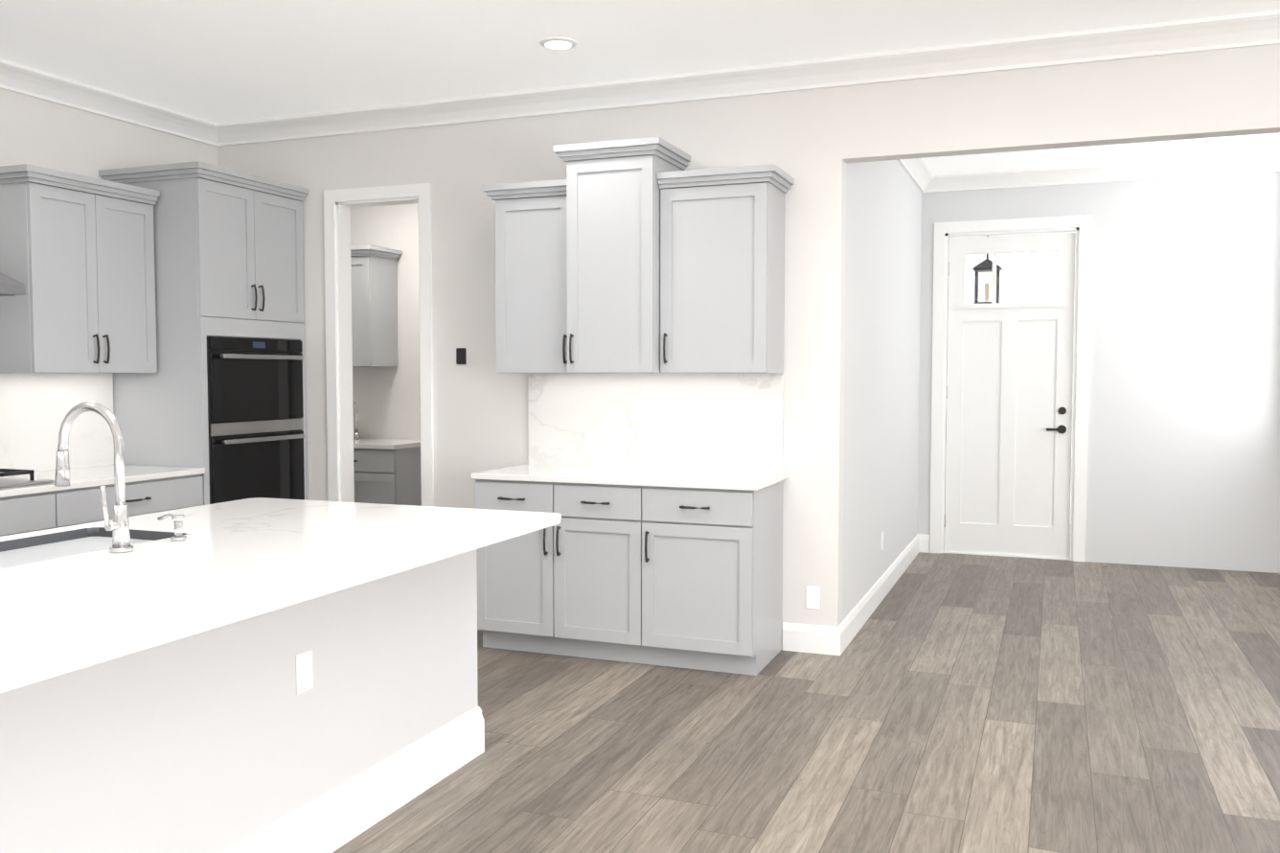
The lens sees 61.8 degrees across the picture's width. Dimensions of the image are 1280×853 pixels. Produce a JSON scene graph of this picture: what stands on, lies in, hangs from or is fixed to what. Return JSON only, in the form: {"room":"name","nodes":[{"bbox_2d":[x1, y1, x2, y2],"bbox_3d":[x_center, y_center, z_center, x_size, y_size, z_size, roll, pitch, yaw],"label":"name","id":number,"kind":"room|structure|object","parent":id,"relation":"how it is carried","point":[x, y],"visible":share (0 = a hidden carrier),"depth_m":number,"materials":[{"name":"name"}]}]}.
{"room":"kitchen","nodes":[
{"label":"kitchen","id":0,"kind":"room"},
{"bbox_2d":[0,88,217,179],"bbox_3d":[-3.432,-0.283,4.664,0.120,2.900,4.540,1,3,21],"label":"wall","id":1,"kind":"structure","parent":0,"point":[38,132],"depth_m":5.65,"materials":[{"name":"paint"}]},
{"bbox_2d":[0,272,25,296],"bbox_3d":[-3.164,-1.145,4.442,0.500,1.152,0.930,1,3,21],"label":"range hood","id":2,"kind":"object","parent":1,"relation":"attached to","point":[10,285],"visible":1,"depth_m":4.75,"materials":[{"name":"silver metal"}]},
{"bbox_2d":[0,163,159,372],"bbox_3d":[-2.863,-0.749,5.383,0.395,0.960,0.785,1,3,21],"label":"upper cabinet","id":3,"kind":"object","parent":1,"relation":"attached to","point":[77,255],"visible":0.98,"depth_m":5.24,"materials":[{"name":"grey wood"}]},
{"bbox_2d":[0,58,222,146],"bbox_3d":[-3.371,-1.668,4.447,0.100,0.112,4.310,1,3,21],"label":"crown molding","id":4,"kind":"structure","parent":1,"relation":"attached to","point":[16,78],"depth_m":5.72,"materials":[{"name":"white wood"}]},
{"bbox_2d":[350,203,420,439],"bbox_3d":[-1.344,-0.448,7.990,3.240,2.900,0.120,1,3,21],"label":"wall","id":5,"kind":"structure","parent":0,"point":[386,400],"depth_m":8.08,"materials":[{"name":"paint"}]},
{"bbox_2d":[350,244,401,366],"bbox_3d":[-2.231,-0.886,8.032,0.790,0.870,0.395,1,3,21],"label":"upper cabinet","id":6,"kind":"object","parent":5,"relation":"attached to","point":[374,307],"visible":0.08,"depth_m":7.83,"materials":[{"name":"grey wood"}]},
{"bbox_2d":[217,86,845,649],"bbox_3d":[-0.786,-0.350,6.005,3.840,2.900,0.120,1,3,21],"label":"wall","id":7,"kind":"structure","parent":0,"point":[480,414],"depth_m":5.81,"materials":[{"name":"paint"}]},
{"bbox_2d":[323,182,434,505],"bbox_3d":[-1.498,-0.148,6.282,0.720,2.470,0.138,1,3,21],"label":"door frame","id":8,"kind":"structure","parent":7,"relation":"attached to","point":[338,204],"depth_m":6.30,"materials":[{"name":"white wood"}]},
{"bbox_2d":[456,347,466,364],"bbox_3d":[-1.005,-0.395,6.017,0.060,0.090,0.012,1,3,21],"label":"thermostat","id":9,"kind":"object","parent":7,"relation":"attached to","point":[461,356],"visible":1,"depth_m":6.01,"materials":[{"name":"black plastic"}]},
{"bbox_2d":[481,179,567,372],"bbox_3d":[-0.510,-0.760,5.597,0.485,0.960,0.395,1,3,21],"label":"upper cabinet","id":10,"kind":"object","parent":7,"relation":"attached to","point":[531,311],"visible":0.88,"depth_m":5.46,"materials":[{"name":"grey wood"}]},
{"bbox_2d":[553,137,690,372],"bbox_3d":[-0.081,-0.825,5.384,0.550,1.110,0.475,1,3,21],"label":"upper cabinet","id":11,"kind":"object","parent":7,"relation":"attached to","point":[613,248],"visible":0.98,"depth_m":5.20,"materials":[{"name":"grey wood"}]},
{"bbox_2d":[656,163,794,372],"bbox_3d":[0.420,-0.742,5.236,0.579,0.960,0.395,1,3,21],"label":"upper cabinet","id":12,"kind":"object","parent":7,"relation":"attached to","point":[721,269],"visible":1,"depth_m":5.11,"materials":[{"name":"grey wood"}]},
{"bbox_2d":[218,9,1279,146],"bbox_3d":[1.980,-1.683,4.745,9.860,0.112,0.100,1,3,21],"label":"crown molding","id":13,"kind":"structure","parent":7,"relation":"attached to","point":[1225,32],"depth_m":5.21,"materials":[{"name":"white wood"}]},
{"bbox_2d":[805,585,820,609],"bbox_3d":[0.865,0.856,5.356,0.070,0.115,0.005,1,3,21],"label":"outlet","id":14,"kind":"object","parent":7,"relation":"attached to","point":[812,597],"visible":1,"depth_m":5.35,"materials":[{"name":"white plastic"}]},
{"bbox_2d":[842,44,1279,162],"bbox_3d":[3.866,-1.479,4.140,6.140,0.460,0.120,1,3,21],"label":"header","id":15,"kind":"object","parent":7,"relation":"attached to","point":[1219,93],"visible":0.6,"depth_m":4.83,"materials":[{"name":"paint"}]},
{"bbox_2d":[0,0,1279,175],"bbox_3d":[-0.025,-1.649,1.928,11.800,0.100,14.000,1,3,21],"label":"ceiling","id":16,"kind":"structure","parent":0,"point":[218,61],"depth_m":4.85,"materials":[{"name":"paint"}]},
{"bbox_2d":[539,37,576,49],"bbox_3d":[-0.372,-1.740,4.873,0.170,0.010,0.170,1,3,21],"label":"recessed light","id":17,"kind":"object","parent":16,"relation":"in","point":[559,43],"visible":1,"depth_m":4.85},
{"bbox_2d":[332,551,1279,852],"bbox_3d":[-0.025,1.347,2.077,11.800,0.100,14.000,1,3,21],"label":"floor","id":18,"kind":"structure","parent":0,"point":[965,703],"depth_m":4.13,"materials":[{"name":"brown wood"}]},
{"bbox_2d":[0,372,205,536],"bbox_3d":[-3.054,0.300,4.558,0.674,1.745,2.580,1,3,21],"label":"base cabinet","id":19,"kind":"object","parent":18,"relation":"on","point":[35,408],"depth_m":5.37,"materials":[{"name":"grey wood"}]},
{"bbox_2d":[0,468,54,487],"bbox_3d":[-3.121,0.246,4.494,0.550,0.058,1.060,1,3,21],"label":"cooktop","id":20,"kind":"object","parent":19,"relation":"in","point":[6,482],"visible":1,"depth_m":4.83,"materials":[{"name":"silver metal"}]},
{"bbox_2d":[98,160,308,505],"bbox_3d":[-2.429,-0.150,6.109,0.701,2.490,0.880,1,3,21],"label":"tall cabinet","id":21,"kind":"object","parent":18,"relation":"on","point":[219,396],"visible":0.73,"depth_m":5.80,"materials":[{"name":"grey wood"}]},
{"bbox_2d":[0,547,484,852],"bbox_3d":[-1.483,0.819,2.934,0.963,0.870,2.536,1,3,21],"label":"kitchen island","id":22,"kind":"object","parent":18,"relation":"on","point":[261,674],"depth_m":2.86,"materials":[{"name":"paint"}]},
{"bbox_2d":[0,497,561,696],"bbox_3d":[-1.384,0.375,2.839,1.380,0.033,2.636,1,3,21],"label":"island countertop","id":23,"kind":"structure","parent":22,"relation":"on","point":[245,559],"depth_m":2.75,"materials":[{"name":"white stone"}]},
{"bbox_2d":[0,531,157,566],"bbox_3d":[-1.721,0.482,3.070,0.422,0.229,0.751,1,3,21],"label":"sink","id":24,"kind":"object","parent":23,"relation":"in","point":[45,548],"depth_m":3.25,"materials":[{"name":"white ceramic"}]},
{"bbox_2d":[54,401,133,552],"bbox_3d":[-1.558,0.139,3.013,0.268,0.418,0.095,1,3,21],"label":"faucet","id":25,"kind":"object","parent":23,"relation":"on","point":[118,526],"visible":1,"depth_m":2.99,"materials":[{"name":"silver metal"}]},
{"bbox_2d":[157,513,186,541],"bbox_3d":[-1.404,0.300,3.206,0.099,0.078,0.044,1,3,21],"label":"soap dispenser","id":26,"kind":"object","parent":23,"relation":"on","point":[177,519],"visible":1,"depth_m":3.19,"materials":[{"name":"silver metal"}]},
{"bbox_2d":[353,437,421,505],"bbox_3d":[-2.238,0.553,7.976,1.360,0.900,0.638,1,3,21],"label":"base cabinet","id":27,"kind":"object","parent":18,"relation":"on","point":[386,470],"depth_m":7.55,"materials":[{"name":"grey wood"}]},
{"bbox_2d":[352,400,359,438],"bbox_3d":[-2.179,-0.053,8.070,0.040,0.300,0.170,1,3,21],"label":"faucet","id":28,"kind":"object","parent":27,"relation":"on","point":[356,434],"visible":0.62,"depth_m":8.12,"materials":[{"name":"silver metal"}]},
{"bbox_2d":[470,372,787,675],"bbox_3d":[-0.056,0.433,5.360,1.475,1.400,0.618,1,3,21],"label":"base cabinet","id":29,"kind":"object","parent":18,"relation":"on","point":[661,543],"depth_m":5.22,"materials":[{"name":"grey wood"}]},
{"bbox_2d":[842,160,922,620],"bbox_3d":[1.545,-0.393,6.869,0.120,2.900,3.180,1,3,21],"label":"wall","id":30,"kind":"structure","parent":0,"point":[882,465],"depth_m":6.47,"materials":[{"name":"paint"}]},
{"bbox_2d":[832,533,924,655],"bbox_3d":[1.590,0.990,6.847,0.030,0.140,3.316,1,3,21],"label":"baseboard","id":31,"kind":"structure","parent":30,"relation":"attached to","point":[847,629],"depth_m":6.27,"materials":[{"name":"white wood"}]},
{"bbox_2d":[880,531,883,550],"bbox_3d":[1.504,0.712,6.644,0.005,0.115,0.070,1,3,21],"label":"outlet","id":32,"kind":"object","parent":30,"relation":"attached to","point":[881,541],"visible":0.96,"depth_m":6.62,"materials":[{"name":"white plastic"}]},
{"bbox_2d":[897,158,936,192],"bbox_3d":[1.648,-1.783,6.760,0.100,0.112,2.940,1,3,21],"label":"crown molding","id":33,"kind":"structure","parent":30,"relation":"attached to","point":[922,175],"depth_m":7.75,"materials":[{"name":"white wood"}]},
{"bbox_2d":[918,171,1279,572],"bbox_3d":[5.005,-0.414,7.295,6.260,2.900,0.120,1,3,21],"label":"wall","id":34,"kind":"structure","parent":0,"point":[1183,447],"depth_m":7.68,"materials":[{"name":"paint"}]},
{"bbox_2d":[944,232,1075,558],"bbox_3d":[2.792,-0.229,8.130,0.916,2.423,0.105,1,3,21],"label":"front door","id":35,"kind":"structure","parent":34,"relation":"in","point":[1010,383],"depth_m":8.13,"materials":[{"name":"white wood"}]},
{"bbox_2d":[929,214,1092,561],"bbox_3d":[2.806,-0.283,8.146,1.120,2.555,0.138,1,3,21],"label":"door frame","id":36,"kind":"structure","parent":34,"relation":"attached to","point":[1081,226],"depth_m":8.02,"materials":[{"name":"white wood"}]},
{"bbox_2d":[936,152,1279,191],"bbox_3d":[4.965,-1.801,7.123,6.020,0.112,0.100,1,3,21],"label":"crown molding","id":37,"kind":"structure","parent":34,"relation":"attached to","point":[1267,162],"depth_m":7.72,"materials":[{"name":"white wood"}]}
]}

